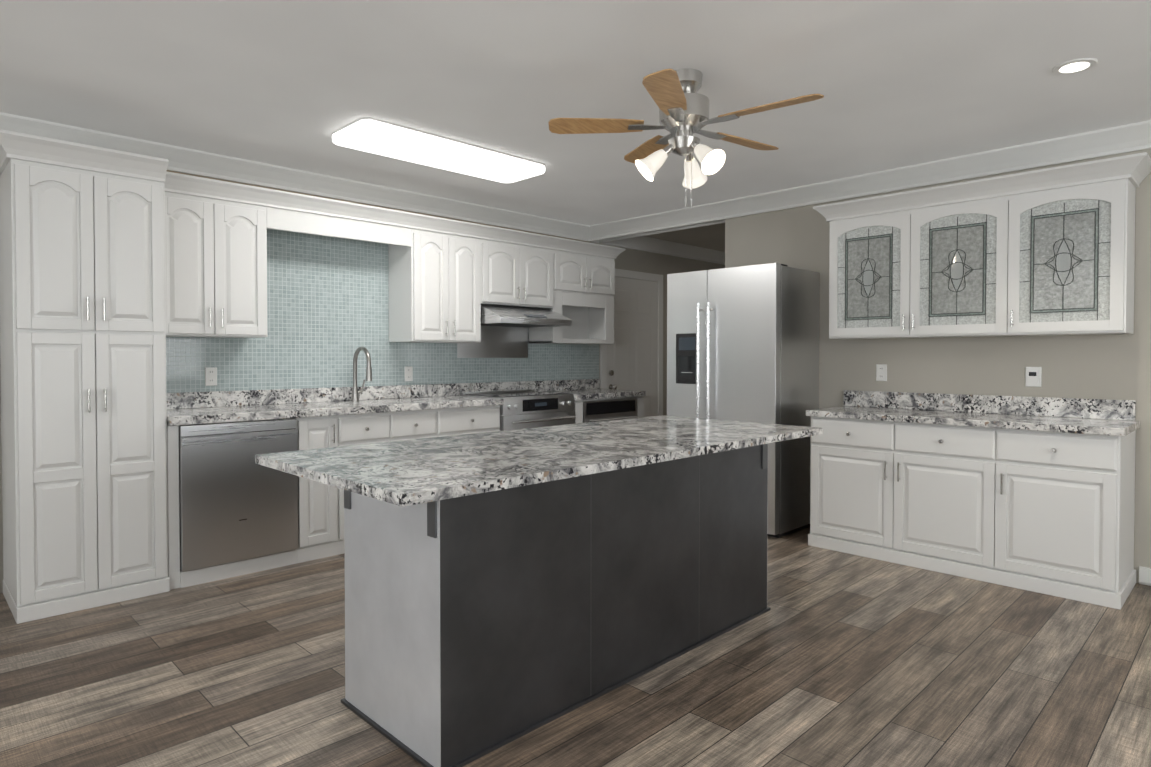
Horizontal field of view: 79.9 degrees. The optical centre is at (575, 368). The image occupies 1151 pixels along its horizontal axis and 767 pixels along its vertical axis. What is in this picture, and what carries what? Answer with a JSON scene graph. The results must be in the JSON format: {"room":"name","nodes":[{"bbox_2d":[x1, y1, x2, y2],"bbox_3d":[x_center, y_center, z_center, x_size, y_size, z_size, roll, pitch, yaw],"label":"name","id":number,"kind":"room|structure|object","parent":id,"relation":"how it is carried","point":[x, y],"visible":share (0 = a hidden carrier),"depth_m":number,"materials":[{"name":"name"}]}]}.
{"room":"kitchen","nodes":[
{"label":"kitchen","id":0,"kind":"room"},
{"bbox_2d":[0,242,724,592],"bbox_3d":[-1.603,-0.097,5.384,10.400,2.600,0.150,-1,1,-45],"label":"wall","id":1,"kind":"structure","parent":0,"point":[646,262],"depth_m":7.78,"materials":[{"name":"paint"}]},
{"bbox_2d":[164,171,271,337],"bbox_3d":[-2.317,-0.666,4.292,0.638,0.935,0.358,-1,1,-45],"label":"upper cabinet","id":2,"kind":"object","parent":1,"relation":"attached to","point":[216,230],"depth_m":4.17,"materials":[{"name":"white wood"}]},
{"bbox_2d":[0,112,724,264],"bbox_3d":[-1.515,-1.328,5.274,10.000,0.135,0.100,-1,1,-45],"label":"crown molding","id":3,"kind":"structure","parent":1,"relation":"attached to","point":[181,159],"depth_m":4.95,"materials":[{"name":"white wood"}]},
{"bbox_2d":[166,170,598,392],"bbox_3d":[-1.455,-0.532,5.412,4.780,1.470,0.006,-1,1,-45],"label":"wall tile","id":4,"kind":"structure","parent":1,"relation":"attached to","point":[327,306],"depth_m":5.06,"materials":[{"name":"tile"}]},
{"bbox_2d":[205,367,216,385],"bbox_3d":[-2.383,0.053,4.490,0.075,0.120,0.008,-1,1,-45],"label":"electrical outlet","id":5,"kind":"object","parent":4,"relation":"attached to","point":[210,376],"visible":1,"depth_m":4.49,"materials":[{"name":"white plastic"}]},
{"bbox_2d":[404,366,412,380],"bbox_3d":[-1.341,0.044,5.523,0.075,0.120,0.008,-1,1,-45],"label":"electrical outlet","id":6,"kind":"object","parent":4,"relation":"attached to","point":[408,373],"visible":1,"depth_m":5.52,"materials":[{"name":"white plastic"}]},
{"bbox_2d":[384,212,491,342],"bbox_3d":[-1.089,-0.682,5.508,0.708,0.945,0.358,-1,1,-45],"label":"upper cabinet","id":7,"kind":"object","parent":1,"relation":"attached to","point":[448,278],"depth_m":5.32,"materials":[{"name":"white wood"}]},
{"bbox_2d":[457,304,571,357],"bbox_3d":[-0.520,-0.311,5.922,0.794,0.441,0.590,-1,1,-45],"label":"range hood","id":8,"kind":"object","parent":1,"relation":"attached to","point":[503,338],"visible":0.75,"depth_m":5.99,"materials":[{"name":"silver metal"}]},
{"bbox_2d":[492,227,563,310],"bbox_3d":[-0.576,-0.850,6.014,0.873,0.625,0.358,-1,1,-45],"label":"upper cabinet","id":9,"kind":"object","parent":1,"relation":"attached to","point":[528,268],"depth_m":5.92,"materials":[{"name":"white wood"}]},
{"bbox_2d":[564,239,615,298],"bbox_3d":[-0.023,-0.937,6.561,0.820,0.470,0.358,-1,1,-45],"label":"upper cabinet","id":10,"kind":"object","parent":1,"relation":"attached to","point":[589,268],"depth_m":6.45,"materials":[{"name":"white wood"}]},
{"bbox_2d":[600,269,662,416],"bbox_3d":[0.650,0.056,7.446,1.030,2.225,0.092,-1,1,-45],"label":"hall door","id":11,"kind":"structure","parent":1,"relation":"in","point":[631,357],"depth_m":7.51,"materials":[{"name":"white wood"}]},
{"bbox_2d":[0,526,1150,766],"bbox_3d":[1.136,1.310,2.644,10.400,0.120,8.030,-1,1,-45],"label":"floor","id":12,"kind":"structure","parent":0,"point":[830,658],"depth_m":2.71,"materials":[{"name":"brown wood"}]},
{"bbox_2d":[0,129,169,623],"bbox_3d":[-2.697,0.052,3.706,0.740,2.360,0.673,-1,1,-45],"label":"pantry","id":13,"kind":"object","parent":12,"relation":"on","point":[83,379],"visible":1,"depth_m":3.52,"materials":[{"name":"white wood"}]},
{"bbox_2d":[271,415,350,563],"bbox_3d":[-1.832,0.760,4.620,0.334,0.912,0.608,-1,1,-45],"label":"base cabinet","id":14,"kind":"object","parent":12,"relation":"on","point":[320,520],"depth_m":4.39,"materials":[{"name":"white wood"}]},
{"bbox_2d":[179,419,297,571],"bbox_3d":[-2.163,0.723,4.251,0.647,0.816,0.607,-1,1,-45],"label":"dishwasher","id":15,"kind":"object","parent":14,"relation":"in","point":[237,502],"visible":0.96,"depth_m":4.01,"materials":[{"name":"silver metal"}]},
{"bbox_2d":[351,409,446,444],"bbox_3d":[-1.489,0.754,4.960,0.887,0.912,0.608,-1,1,-45],"label":"base cabinet","id":16,"kind":"object","parent":12,"relation":"on","point":[369,428],"depth_m":4.78,"materials":[{"name":"white wood"}]},
{"bbox_2d":[447,405,499,435],"bbox_3d":[-1.030,0.746,5.415,0.659,0.912,0.608,-1,1,-45],"label":"base cabinet","id":17,"kind":"object","parent":12,"relation":"on","point":[481,419],"depth_m":5.23,"materials":[{"name":"white wood"}]},
{"bbox_2d":[460,389,575,430],"bbox_3d":[-0.473,0.699,5.891,0.793,0.992,0.655,-1,1,-45],"label":"range","id":18,"kind":"object","parent":12,"relation":"on","point":[525,409],"visible":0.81,"depth_m":5.70,"materials":[{"name":"silver metal"}]},
{"bbox_2d":[269,435,813,766],"bbox_3d":[0.038,0.794,3.033,2.360,0.899,0.980,-1,1,-45],"label":"kitchen island","id":19,"kind":"object","parent":12,"relation":"on","point":[503,588],"depth_m":2.45,"materials":[{"name":"wood"}]},
{"bbox_2d":[255,415,822,506],"bbox_3d":[0.038,0.327,3.025,2.420,0.032,1.040,-1,1,-45],"label":"island countertop","id":20,"kind":"structure","parent":19,"relation":"on","point":[414,472],"depth_m":2.55,"materials":[{"name":"grey stone"}]},
{"bbox_2d":[575,396,643,423],"bbox_3d":[0.114,0.727,6.545,0.948,0.912,0.613,-1,1,-45],"label":"base cabinet","id":21,"kind":"object","parent":12,"relation":"on","point":[592,410],"depth_m":6.29,"materials":[{"name":"white"}]},
{"bbox_2d":[167,379,645,425],"bbox_3d":[-0.995,0.211,5.424,4.088,0.153,0.633,-1,1,-45],"label":"countertop","id":22,"kind":"structure","parent":21,"relation":"on","point":[187,408],"depth_m":4.85,"materials":[{"name":"stone"}]},
{"bbox_2d":[351,346,371,401],"bbox_3d":[-1.541,0.042,5.016,0.105,0.405,0.263,-1,1,-45],"label":"faucet","id":23,"kind":"object","parent":22,"relation":"on","point":[355,395],"visible":1,"depth_m":5.05,"materials":[{"name":"silver metal"}]},
{"bbox_2d":[667,263,818,537],"bbox_3d":[1.274,0.227,5.340,0.732,1.954,0.950,-1,1,-45],"label":"fridge","id":24,"kind":"object","parent":12,"relation":"on","point":[742,343],"visible":0.73,"depth_m":5.04,"materials":[{"name":"silver metal"}]},
{"bbox_2d":[808,416,979,580],"bbox_3d":[2.223,0.774,4.496,0.584,0.888,1.178,-1,1,-45],"label":"base cabinet","id":25,"kind":"object","parent":12,"relation":"on","point":[904,493],"depth_m":4.29,"materials":[{"name":"white wood"}]},
{"bbox_2d":[806,390,1139,436],"bbox_3d":[2.393,0.254,4.298,0.609,0.156,1.715,-1,1,-45],"label":"countertop","id":26,"kind":"structure","parent":25,"relation":"on","point":[1108,417],"depth_m":4.24,"materials":[{"name":"stone"}]},
{"bbox_2d":[980,427,1135,609],"bbox_3d":[2.774,0.784,3.941,0.584,0.888,0.618,-1,1,-45],"label":"base cabinet","id":27,"kind":"object","parent":12,"relation":"on","point":[1048,513],"depth_m":3.72,"materials":[{"name":"white wood"}]},
{"bbox_2d":[0,0,1150,251],"bbox_3d":[1.136,-1.410,2.598,10.400,0.120,8.030,-1,1,-45],"label":"ceiling","id":28,"kind":"structure","parent":0,"point":[294,84],"depth_m":3.24,"materials":[{"name":"paint"}]},
{"bbox_2d":[332,117,544,182],"bbox_3d":[-0.815,-1.352,4.348,1.350,0.054,0.440,-1,1,-45],"label":"led ceiling light","id":29,"kind":"object","parent":28,"relation":"attached to","point":[381,137],"visible":1,"depth_m":4.20,"materials":[{"name":"white plastic"}]},
{"bbox_2d":[549,68,823,207],"bbox_3d":[0.542,-1.055,3.197,1.203,0.610,1.202,-1,1,-45],"label":"ceiling fan","id":30,"kind":"object","parent":28,"relation":"hanging from","point":[681,103],"visible":1,"depth_m":3.14,"materials":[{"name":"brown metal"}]},
{"bbox_2d":[1052,58,1097,74],"bbox_3d":[2.237,-1.353,3.079,0.170,0.010,0.170,-1,1,-45],"label":"recessed light","id":31,"kind":"object","parent":28,"relation":"in","point":[1073,66],"visible":0.98,"depth_m":3.06,"materials":[{"name":"white plastic"}]},
{"bbox_2d":[725,149,1150,582],"bbox_3d":[3.435,-0.069,3.767,0.120,2.600,6.020,-1,1,-45],"label":"wall","id":32,"kind":"structure","parent":0,"point":[1112,366],"depth_m":4.47,"materials":[{"name":"paint"}]},
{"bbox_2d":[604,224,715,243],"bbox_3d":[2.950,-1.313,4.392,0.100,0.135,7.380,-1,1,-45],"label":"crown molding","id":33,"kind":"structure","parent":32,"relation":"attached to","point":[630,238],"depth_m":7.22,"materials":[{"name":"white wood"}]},
{"bbox_2d":[825,196,896,338],"bbox_3d":[2.120,-0.672,4.760,0.324,0.923,0.613,-1,1,-45],"label":"upper cabinet","id":34,"kind":"object","parent":32,"relation":"attached to","point":[863,233],"depth_m":4.69,"materials":[{"name":"white wood"}]},
{"bbox_2d":[588,120,1150,243],"bbox_3d":[2.794,-1.310,4.237,0.100,0.135,7.380,-1,1,-45],"label":"crown molding","id":35,"kind":"structure","parent":32,"relation":"attached to","point":[630,233],"depth_m":4.76,"materials":[{"name":"white wood"}]},
{"bbox_2d":[876,364,886,380],"bbox_3d":[2.196,0.031,4.928,0.008,0.120,0.075,-1,1,-45],"label":"electrical outlet","id":36,"kind":"object","parent":32,"relation":"attached to","point":[881,372],"visible":1,"depth_m":4.92,"materials":[{"name":"white plastic"}]},
{"bbox_2d":[897,180,994,337],"bbox_3d":[2.488,-0.666,4.388,0.324,0.923,0.674,-1,1,-45],"label":"upper cabinet","id":37,"kind":"object","parent":32,"relation":"attached to","point":[945,235],"depth_m":4.32,"materials":[{"name":"white wood"}]},
{"bbox_2d":[1025,367,1041,386],"bbox_3d":[2.843,0.052,4.266,0.020,0.125,0.085,-1,1,-45],"label":"light switch","id":38,"kind":"object","parent":32,"relation":"attached to","point":[1032,376],"visible":1,"depth_m":4.26,"materials":[{"name":"white plastic"}]},
{"bbox_2d":[993,156,1140,335],"bbox_3d":[2.857,-0.660,4.016,0.324,0.923,0.613,-1,1,-45],"label":"upper cabinet","id":39,"kind":"object","parent":32,"relation":"attached to","point":[1045,252],"depth_m":3.88,"materials":[{"name":"white wood"}]},
{"bbox_2d":[1139,566,1150,585],"bbox_3d":[4.349,1.198,2.769,0.016,0.100,3.225,-1,1,-45],"label":"baseboard","id":40,"kind":"structure","parent":32,"relation":"attached to","point":[1144,575],"depth_m":3.88,"materials":[{"name":"white wood"}]}
]}

